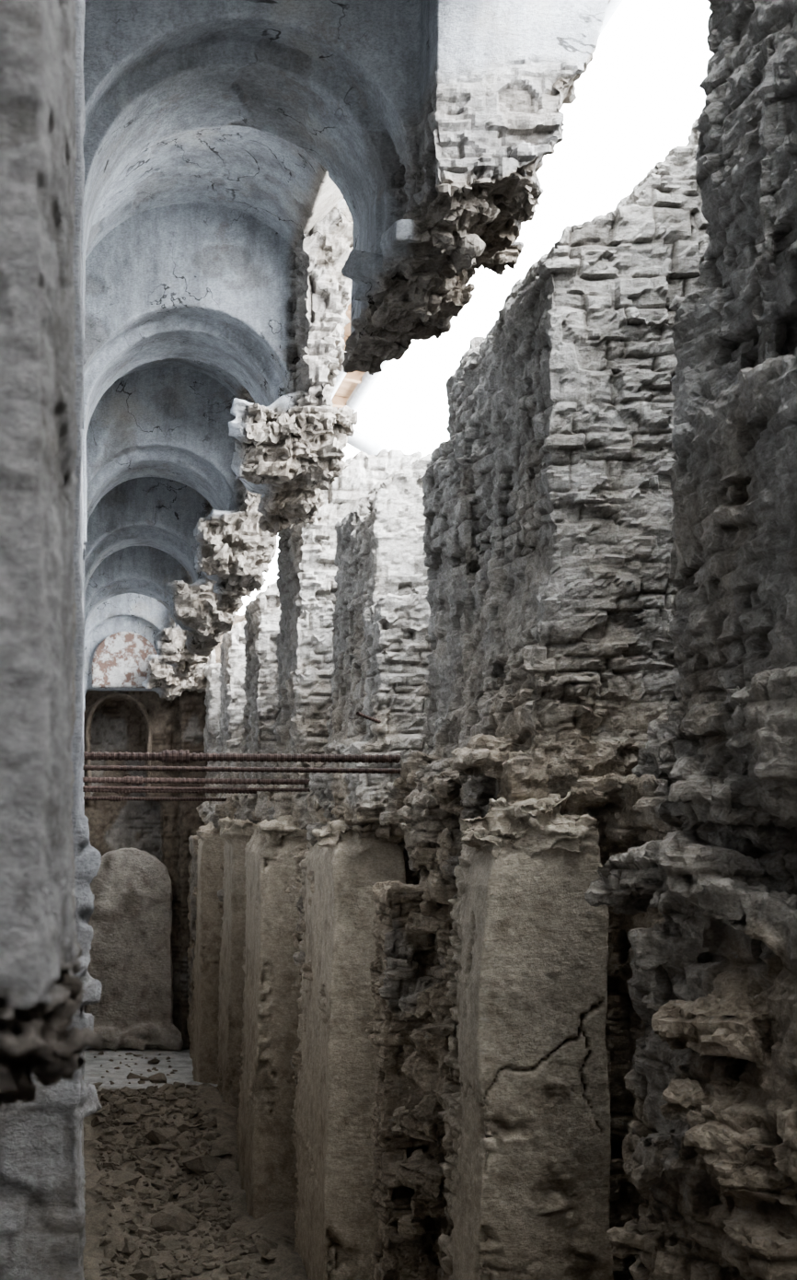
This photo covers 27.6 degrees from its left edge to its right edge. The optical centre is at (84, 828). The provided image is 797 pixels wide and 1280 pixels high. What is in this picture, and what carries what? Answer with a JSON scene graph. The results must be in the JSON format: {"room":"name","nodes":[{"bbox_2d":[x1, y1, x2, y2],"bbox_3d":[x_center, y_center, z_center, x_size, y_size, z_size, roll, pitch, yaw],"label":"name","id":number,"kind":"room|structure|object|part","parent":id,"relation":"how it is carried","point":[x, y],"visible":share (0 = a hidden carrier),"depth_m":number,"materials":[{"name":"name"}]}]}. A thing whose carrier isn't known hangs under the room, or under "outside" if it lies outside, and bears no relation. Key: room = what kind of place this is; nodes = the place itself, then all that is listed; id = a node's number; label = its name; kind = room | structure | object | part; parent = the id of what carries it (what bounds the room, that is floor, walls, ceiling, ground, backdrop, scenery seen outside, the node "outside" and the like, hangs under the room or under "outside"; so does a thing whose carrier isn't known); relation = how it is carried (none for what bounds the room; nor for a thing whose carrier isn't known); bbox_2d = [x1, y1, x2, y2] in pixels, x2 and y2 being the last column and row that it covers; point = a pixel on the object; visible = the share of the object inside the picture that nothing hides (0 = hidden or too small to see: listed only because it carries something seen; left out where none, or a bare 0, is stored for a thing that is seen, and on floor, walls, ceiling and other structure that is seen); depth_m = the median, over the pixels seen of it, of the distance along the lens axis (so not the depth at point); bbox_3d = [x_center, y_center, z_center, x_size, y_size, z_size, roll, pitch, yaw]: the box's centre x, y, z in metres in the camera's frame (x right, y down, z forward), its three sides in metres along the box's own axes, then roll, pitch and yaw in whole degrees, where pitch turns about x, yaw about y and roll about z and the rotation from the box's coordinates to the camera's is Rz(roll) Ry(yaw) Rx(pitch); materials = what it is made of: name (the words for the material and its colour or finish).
{"room":"ruined church","nodes":[
{"label":"ruined church","id":0,"kind":"room"},
{"bbox_2d":[0,0,102,1106],"bbox_3d":[-0.748,-1.754,2.677,1.546,4.513,1.098,0,0,0],"label":"pier","id":1,"kind":"object","parent":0,"point":[40,994],"visible":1,"depth_m":2.21,"materials":[{"name":"paint"}]},
{"bbox_2d":[0,0,102,1279],"bbox_3d":[-0.536,-0.497,6.050,1.204,12.235,0.983,0,0,0],"label":"pier","id":2,"kind":"object","parent":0,"point":[42,1190],"visible":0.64,"depth_m":5.61,"materials":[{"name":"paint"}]},
{"bbox_2d":[78,252,84,1270],"bbox_3d":[-0.625,-0.443,23.501,1.230,12.152,35.058,0,0,0],"label":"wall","id":3,"kind":"structure","parent":0,"point":[80,552],"depth_m":10.63,"materials":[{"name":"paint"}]},
{"bbox_2d":[83,613,245,1049],"bbox_3d":[1.895,0.048,39.853,6.333,11.201,2.029,0,0,0],"label":"wall","id":4,"kind":"structure","parent":0,"point":[162,829],"depth_m":39.30,"materials":[{"name":"stone"}]},
{"bbox_3d":[0.843,-2.196,39.169,1.728,2.436,0.338,0,0,0],"label":"niche arch rim","id":5,"kind":"part","parent":4,"relation":"part of","materials":[{"name":"grey stone"}]},
{"bbox_2d":[83,847,183,1051],"bbox_3d":[1.043,3.065,39.360,2.834,5.195,1.619,0,0,0],"label":"slab","id":6,"kind":"object","parent":4,"relation":"attached to","point":[131,919],"visible":0.73,"depth_m":39.00,"materials":[{"name":"grey stone"}]},
{"bbox_2d":[83,1048,307,1279],"bbox_3d":[1.900,5.079,17.000,6.200,0.951,48.000,0,0,0],"label":"floor","id":7,"kind":"structure","parent":0,"point":[278,1227],"depth_m":23.01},
{"bbox_2d":[91,1051,278,1279],"bbox_3d":[1.139,5.080,27.072,2.270,1.012,22.221,0,0,0],"label":"rubble pile","id":8,"kind":"object","parent":7,"relation":"on","point":[175,1218],"visible":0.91,"depth_m":22.38,"materials":[{"name":"stone"}]},
{"bbox_2d":[186,663,221,1054],"bbox_3d":[3.805,0.655,37.989,2.634,10.102,6.254,0,0,0],"label":"wall","id":9,"kind":"structure","parent":0,"point":[212,702],"depth_m":37.64,"materials":[{"name":"grey stone"}]},
{"bbox_2d":[192,620,247,923],"bbox_3d":[3.730,0.514,32.575,2.351,10.372,6.004,0,0,-3],"label":"pier","id":10,"kind":"object","parent":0,"point":[229,739],"visible":0.11,"depth_m":33.23,"materials":[{"name":"grey stone"}]},
{"bbox_2d":[211,581,281,1029],"bbox_3d":[3.675,0.475,27.149,2.529,10.495,6.114,0,0,0],"label":"pier","id":11,"kind":"object","parent":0,"point":[261,628],"visible":0.11,"depth_m":27.65,"materials":[{"name":"grey stone"}]},
{"bbox_2d":[83,795,229,801],"bbox_3d":[1.506,-0.574,29.832,3.073,0.112,0.111,0,0,-1],"label":"rod","id":12,"kind":"object","parent":11,"relation":"attached to","point":[110,798],"visible":0.88,"depth_m":29.79,"materials":[{"name":"metal"}]},
{"bbox_2d":[244,449,422,943],"bbox_3d":[3.622,0.097,21.632,2.394,11.227,6.259,0,0,0],"label":"pier","id":13,"kind":"object","parent":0,"point":[307,587],"visible":0.13,"depth_m":22.01,"materials":[{"name":"grey stone"}]},
{"bbox_2d":[82,789,256,793],"bbox_3d":[1.506,-0.594,24.232,3.073,0.112,0.111,0,0,-1],"label":"rod","id":14,"kind":"object","parent":13,"relation":"attached to","point":[84,790],"visible":0.37,"depth_m":24.20,"materials":[{"name":"metal"}]},
{"bbox_2d":[347,429,389,454],"bbox_3d":[4.000,-6.135,24.200,2.121,1.377,0.240,0,0,0],"label":"pipe","id":15,"kind":"object","parent":13,"relation":"attached to","point":[358,440],"visible":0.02,"depth_m":24.10,"materials":[{"name":"white"}]},
{"bbox_2d":[330,370,346,398],"bbox_3d":[4.050,-7.200,26.750,0.160,0.160,30.500,0,0,0],"label":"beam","id":16,"kind":"structure","parent":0,"point":[341,377],"depth_m":24.89,"materials":[{"name":"white"}]},
{"bbox_3d":[0.750,-8.025,17.660,7.500,1.730,0.120,0,0,0],"label":"rafter","id":17,"kind":"object","parent":16,"relation":"on","visible":0},
{"bbox_2d":[346,0,623,412],"bbox_3d":[4.550,-7.200,26.750,0.220,0.220,30.500,0,0,0],"label":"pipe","id":18,"kind":"object","parent":17,"relation":"attached to","point":[361,390],"visible":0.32,"depth_m":24.88,"materials":[{"name":"white"}]},
{"bbox_2d":[81,0,611,711],"bbox_3d":[1.381,-4.806,16.323,4.480,3.842,46.721,0,0,0],"label":"vault","id":19,"kind":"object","parent":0,"point":[257,171],"visible":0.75,"depth_m":14.53,"materials":[{"name":"paint"}]},
{"bbox_2d":[332,313,364,408],"bbox_3d":[0.750,-8.140,26.750,7.500,1.640,18.500,0,0,0],"label":"deck","id":20,"kind":"object","parent":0,"point":[345,389],"visible":0.02,"depth_m":25.98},
{"bbox_2d":[331,395,348,407],"bbox_3d":[0.750,-8.025,26.660,7.500,1.730,0.120,0,0,0],"label":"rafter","id":21,"kind":"object","parent":20,"relation":"attached to","point":[337,401],"depth_m":26.60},
{"bbox_2d":[346,303,350,313],"bbox_3d":[0.750,-8.025,22.160,7.500,1.730,0.120,0,0,0],"label":"rafter","id":22,"kind":"object","parent":20,"relation":"attached to","point":[349,306],"depth_m":22.10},
{"bbox_2d":[342,371,364,383],"bbox_3d":[0.750,-8.025,25.160,7.500,1.730,0.120,0,0,0],"label":"rafter","id":23,"kind":"object","parent":20,"relation":"attached to","point":[355,377],"visible":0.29,"depth_m":25.10,"materials":[{"name":"beige wood"}]},
{"bbox_2d":[285,439,449,1082],"bbox_3d":[3.579,0.634,16.121,2.415,10.097,6.616,0,0,0],"label":"pier","id":24,"kind":"object","parent":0,"point":[381,641],"visible":0.13,"depth_m":16.29,"materials":[{"name":"grey stone"}]},
{"bbox_2d":[82,775,310,791],"bbox_3d":[1.506,-0.538,18.839,3.073,0.184,0.570,0,0,0],"label":"rod","id":25,"kind":"object","parent":24,"relation":"attached to","point":[126,780],"visible":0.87,"depth_m":18.61,"materials":[{"name":"metal"}]},
{"bbox_2d":[356,711,381,723],"bbox_3d":[2.835,-1.090,15.498,0.037,0.108,0.495,0,0,43],"label":"stub","id":26,"kind":"object","parent":24,"relation":"attached to","point":[373,719],"visible":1,"depth_m":15.44,"materials":[{"name":"metal"}]},
{"bbox_2d":[189,791,614,1279],"bbox_3d":[2.857,2.702,22.141,1.202,5.874,25.048,0,0,0],"label":"pillars","id":27,"kind":"structure","parent":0,"point":[526,1116],"depth_m":10.57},
{"bbox_3d":[2.871,2.698,33.656,1.107,5.842,2.017,0,0,0],"label":"render panel","id":28,"kind":"part","parent":27,"relation":"part of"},
{"bbox_3d":[2.844,2.711,28.079,1.007,5.855,2.152,0,0,0],"label":"render panel","id":29,"kind":"part","parent":27,"relation":"part of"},
{"bbox_3d":[2.841,2.717,22.572,1.134,5.828,2.350,0,0,0],"label":"render panel","id":30,"kind":"part","parent":27,"relation":"part of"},
{"bbox_3d":[2.900,2.728,17.016,1.099,5.805,2.668,0,0,0],"label":"render panel","id":31,"kind":"part","parent":27,"relation":"part of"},
{"bbox_3d":[2.832,2.699,10.215,1.033,5.868,1.195,0,0,0],"label":"render panel","id":32,"kind":"part","parent":27,"relation":"part of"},
{"bbox_2d":[365,117,710,1279],"bbox_3d":[3.590,0.452,10.558,2.417,10.449,6.319,0,0,0],"label":"stone wall","id":33,"kind":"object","parent":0,"point":[548,502],"visible":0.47,"depth_m":10.25,"materials":[{"name":"grey stone"}]},
{"bbox_2d":[82,749,401,773],"bbox_3d":[1.506,-0.559,13.139,3.073,0.187,0.571,0,0,0],"label":"rod","id":34,"kind":"object","parent":33,"relation":"attached to","point":[167,756],"visible":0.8,"depth_m":12.91,"materials":[{"name":"metal"}]},
{"bbox_2d":[584,0,796,1279],"bbox_3d":[3.456,-0.076,6.656,2.088,11.494,2.742,0,0,0],"label":"stone wall","id":35,"kind":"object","parent":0,"point":[710,1146],"visible":1,"depth_m":6.85,"materials":[{"name":"grey stone"}]}
]}

